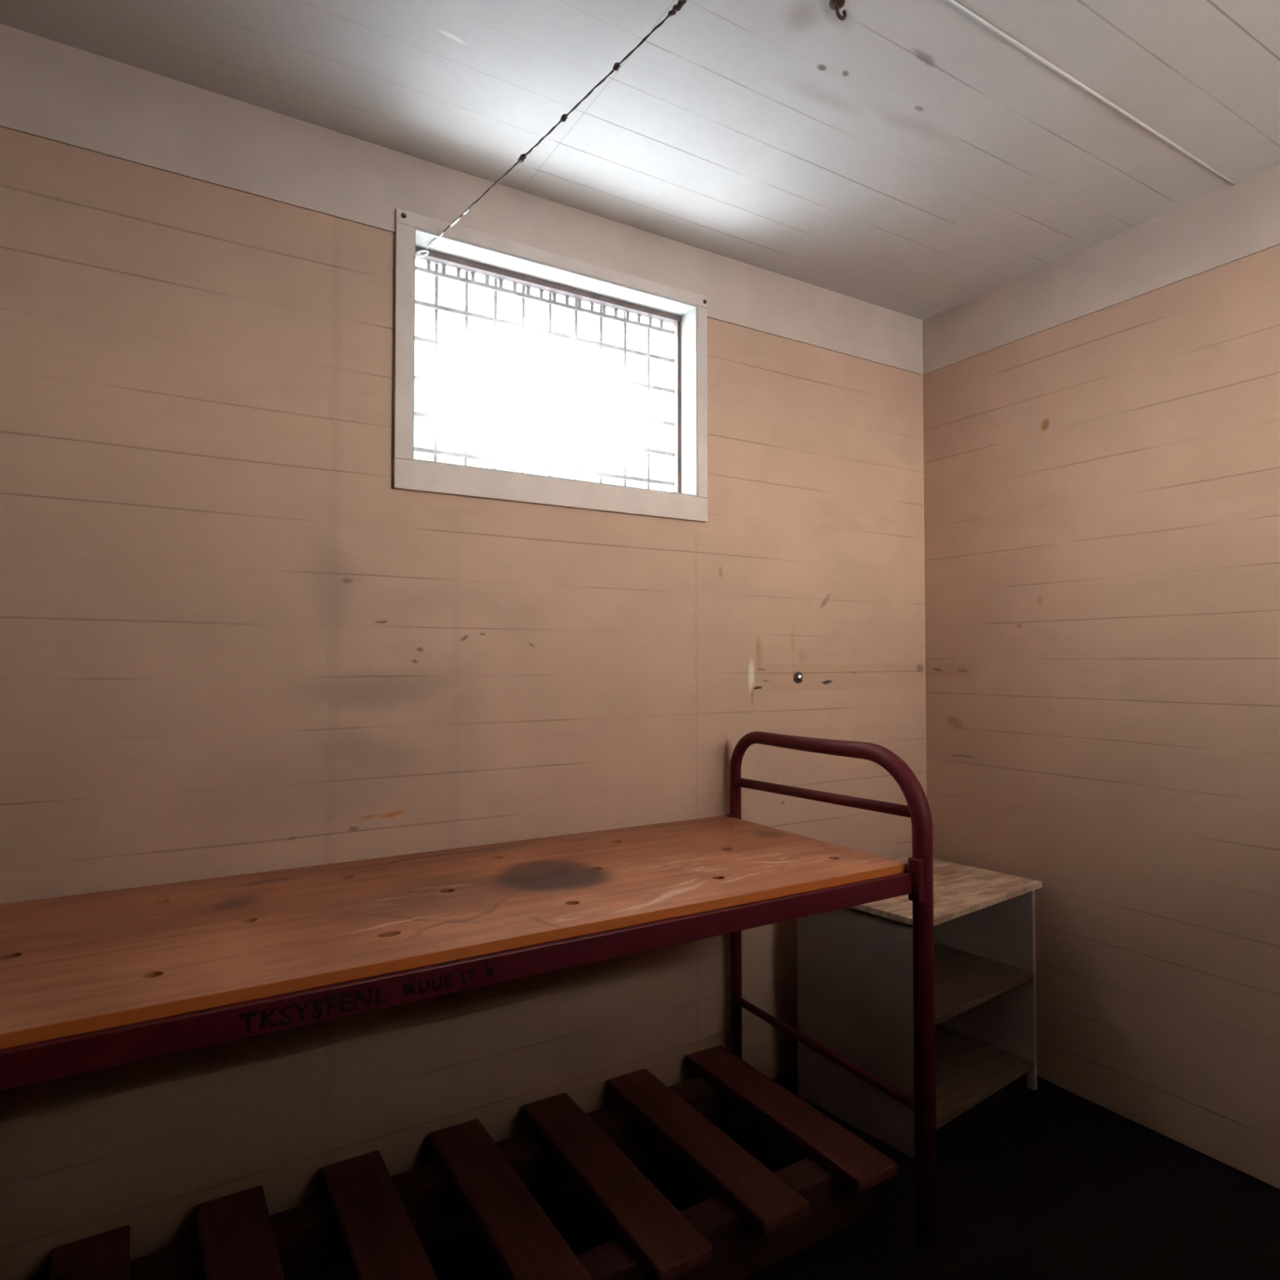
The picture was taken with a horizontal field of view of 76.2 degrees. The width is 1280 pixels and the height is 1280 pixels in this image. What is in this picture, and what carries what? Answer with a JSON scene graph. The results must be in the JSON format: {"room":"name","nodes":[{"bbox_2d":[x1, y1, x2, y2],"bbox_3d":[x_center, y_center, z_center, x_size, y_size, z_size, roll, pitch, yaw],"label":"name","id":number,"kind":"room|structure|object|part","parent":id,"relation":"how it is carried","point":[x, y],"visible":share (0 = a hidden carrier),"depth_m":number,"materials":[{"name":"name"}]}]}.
{"room":"prison interior","nodes":[
{"label":"prison interior","id":0,"kind":"room"},
{"bbox_2d":[0,126,926,1279],"bbox_3d":[-0.296,0.097,2.448,3.500,2.814,0.100,1,-2,-31],"label":"wall","id":1,"kind":"structure","parent":0,"point":[230,645],"depth_m":2.10,"materials":[{"name":"beige wood"}]},
{"bbox_2d":[0,23,923,374],"bbox_3d":[-0.271,-1.200,2.435,3.294,0.222,0.006,1,-2,-31],"label":"trim","id":2,"kind":"structure","parent":1,"relation":"attached to","point":[51,90],"depth_m":2.13,"materials":[{"name":"white paint"}]},
{"bbox_2d":[392,208,707,522],"bbox_3d":[-0.250,-0.773,2.503,1.026,0.754,0.147,1,-2,-31],"label":"window","id":3,"kind":"structure","parent":1,"relation":"in","point":[460,248],"depth_m":2.49,"materials":[{"name":"white paint"}]},
{"bbox_3d":[-0.636,-0.801,2.197,0.047,0.636,0.015,1,-2,-31],"label":"casing","id":4,"kind":"part","parent":3,"relation":"part of","materials":[{"name":"white paint"}]},
{"bbox_2d":[413,256,675,492],"bbox_3d":[-0.281,-0.792,2.562,0.988,0.684,0.016,1,-2,-31],"label":"security grille","id":5,"kind":"object","parent":3,"relation":"attached to","point":[552,300],"depth_m":2.55,"materials":[{"name":"white metal"}]},
{"bbox_3d":[-0.263,-0.792,2.532,0.928,0.624,0.022,1,-2,-31],"label":"sash frame","id":6,"kind":"part","parent":3,"relation":"part of","materials":[{"name":"metal"}]},
{"bbox_3d":[-0.218,-0.437,2.442,1.026,0.079,0.015,1,-2,-31],"label":"casing","id":7,"kind":"part","parent":3,"relation":"part of","materials":[{"name":"white paint"}]},
{"bbox_3d":[-0.218,-1.132,2.460,1.026,0.039,0.015,1,-2,-31],"label":"casing","id":8,"kind":"part","parent":3,"relation":"part of","materials":[{"name":"white paint"}]},
{"bbox_3d":[0.204,-0.788,2.707,0.039,0.636,0.015,1,-2,-31],"label":"casing","id":9,"kind":"part","parent":3,"relation":"part of","materials":[{"name":"white paint"}]},
{"bbox_2d":[793,671,803,683],"bbox_3d":[0.568,0.134,2.904,0.042,0.042,0.019,1,-2,-31],"label":"bolt","id":10,"kind":"object","parent":1,"relation":"attached to","point":[797,677],"visible":1,"depth_m":2.90,"materials":[{"name":"metal"}]},
{"bbox_2d":[0,0,1279,319],"bbox_3d":[0.496,-1.374,1.183,3.500,0.060,3.150,1,-2,-31],"label":"ceiling","id":11,"kind":"structure","parent":0,"point":[908,157],"depth_m":1.99,"materials":[{"name":"white wood"}]},
{"bbox_2d":[415,0,686,257],"bbox_3d":[-0.237,-1.197,1.965,1.024,0.253,0.038,-1,-2,41],"label":"wire","id":12,"kind":"object","parent":11,"relation":"hanging from","point":[680,3],"visible":0.99,"depth_m":1.92,"materials":[{"name":"black metal"}]},
{"bbox_2d":[829,0,846,20],"bbox_3d":[0.414,-1.314,1.703,0.038,0.033,0.031,0,-1,2],"label":"ceiling hook","id":13,"kind":"object","parent":11,"relation":"attached to","point":[836,5],"visible":1,"depth_m":1.70,"materials":[{"name":"metal"}]},
{"bbox_3d":[0.411,-1.326,1.703,0.032,0.009,0.032,1,-2,-31],"label":"plate","id":14,"kind":"part","parent":13,"relation":"part of","materials":[{"name":"metal"}]},
{"bbox_2d":[944,0,1235,185],"bbox_3d":[0.881,-1.326,1.843,1.944,0.009,0.009,1,-2,-31],"label":"trim","id":15,"kind":"structure","parent":11,"relation":"attached to","point":[952,2],"depth_m":1.94,"materials":[{"name":"white paint"}]},
{"bbox_2d":[342,1071,1279,1279],"bbox_3d":[0.496,1.519,1.107,3.500,0.100,3.150,1,-2,-31],"label":"floor","id":16,"kind":"structure","parent":0,"point":[1051,1183],"depth_m":2.15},
{"bbox_2d":[0,731,936,1248],"bbox_3d":[-0.343,0.878,1.851,2.050,1.220,0.813,1,-2,-31],"label":"bunk bed","id":17,"kind":"object","parent":16,"relation":"on","point":[89,982],"visible":0.98,"depth_m":1.67,"materials":[{"name":"orange wood"}]},
{"bbox_3d":[-0.159,0.596,1.559,1.964,0.050,0.049,1,-2,-31],"label":"rail","id":18,"kind":"part","parent":17,"relation":"part of","materials":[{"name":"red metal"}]},
{"bbox_3d":[0.513,0.453,2.379,0.029,0.044,0.759,1,-2,-31],"label":"head rail","id":19,"kind":"part","parent":17,"relation":"part of","materials":[{"name":"red metal"}]},
{"bbox_3d":[0.513,1.177,2.360,0.024,0.035,0.758,1,-2,-31],"label":"rail","id":20,"kind":"part","parent":17,"relation":"part of","materials":[{"name":"red metal"}]},
{"bbox_2d":[49,1045,897,1279],"bbox_3d":[-0.349,1.399,1.878,1.891,0.180,0.748,1,-2,-31],"label":"base","id":21,"kind":"object","parent":16,"relation":"on","point":[371,1224],"visible":1,"depth_m":1.95,"materials":[{"name":"brown wood"}]},
{"bbox_2d":[796,855,1042,1159],"bbox_3d":[0.939,1.165,2.738,0.702,0.693,0.490,1,-2,-38],"label":"shelf unit","id":22,"kind":"object","parent":16,"relation":"on","point":[855,963],"visible":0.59,"depth_m":2.62,"materials":[{"name":"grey wood"}]},
{"bbox_3d":[0.676,1.170,2.533,0.020,0.673,0.474,1,-2,-38],"label":"panel","id":23,"kind":"part","parent":22,"relation":"part of","materials":[{"name":"grey paint"}]},
{"bbox_3d":[0.939,0.829,2.746,0.702,0.020,0.490,1,-2,-38],"label":"panel","id":24,"kind":"part","parent":22,"relation":"part of","materials":[{"name":"brown wood"}]},
{"bbox_3d":[0.933,1.127,2.733,0.630,0.020,0.460,1,-2,-38],"label":"shelf","id":25,"kind":"part","parent":22,"relation":"part of","materials":[{"name":"brown wood"}]},
{"bbox_3d":[0.933,1.425,2.725,0.630,0.020,0.460,1,-2,-38],"label":"shelf","id":26,"kind":"part","parent":22,"relation":"part of","materials":[{"name":"brown wood"}]},
{"bbox_3d":[1.185,1.180,2.937,0.020,0.673,0.470,1,-2,-38],"label":"panel","id":27,"kind":"part","parent":22,"relation":"part of","materials":[{"name":"grey paint"}]},
{"bbox_2d":[923,244,1279,1189],"bbox_3d":[1.975,0.085,1.985,0.100,2.814,3.050,1,-2,-31],"label":"wall","id":28,"kind":"structure","parent":0,"point":[1102,487],"depth_m":2.58,"materials":[{"name":"beige wood"}]},
{"bbox_2d":[922,164,1279,374],"bbox_3d":[1.905,-1.211,2.031,0.006,0.222,2.944,1,-2,-31],"label":"trim","id":29,"kind":"structure","parent":28,"relation":"attached to","point":[1232,223],"depth_m":2.63,"materials":[{"name":"white paint"}]}
]}

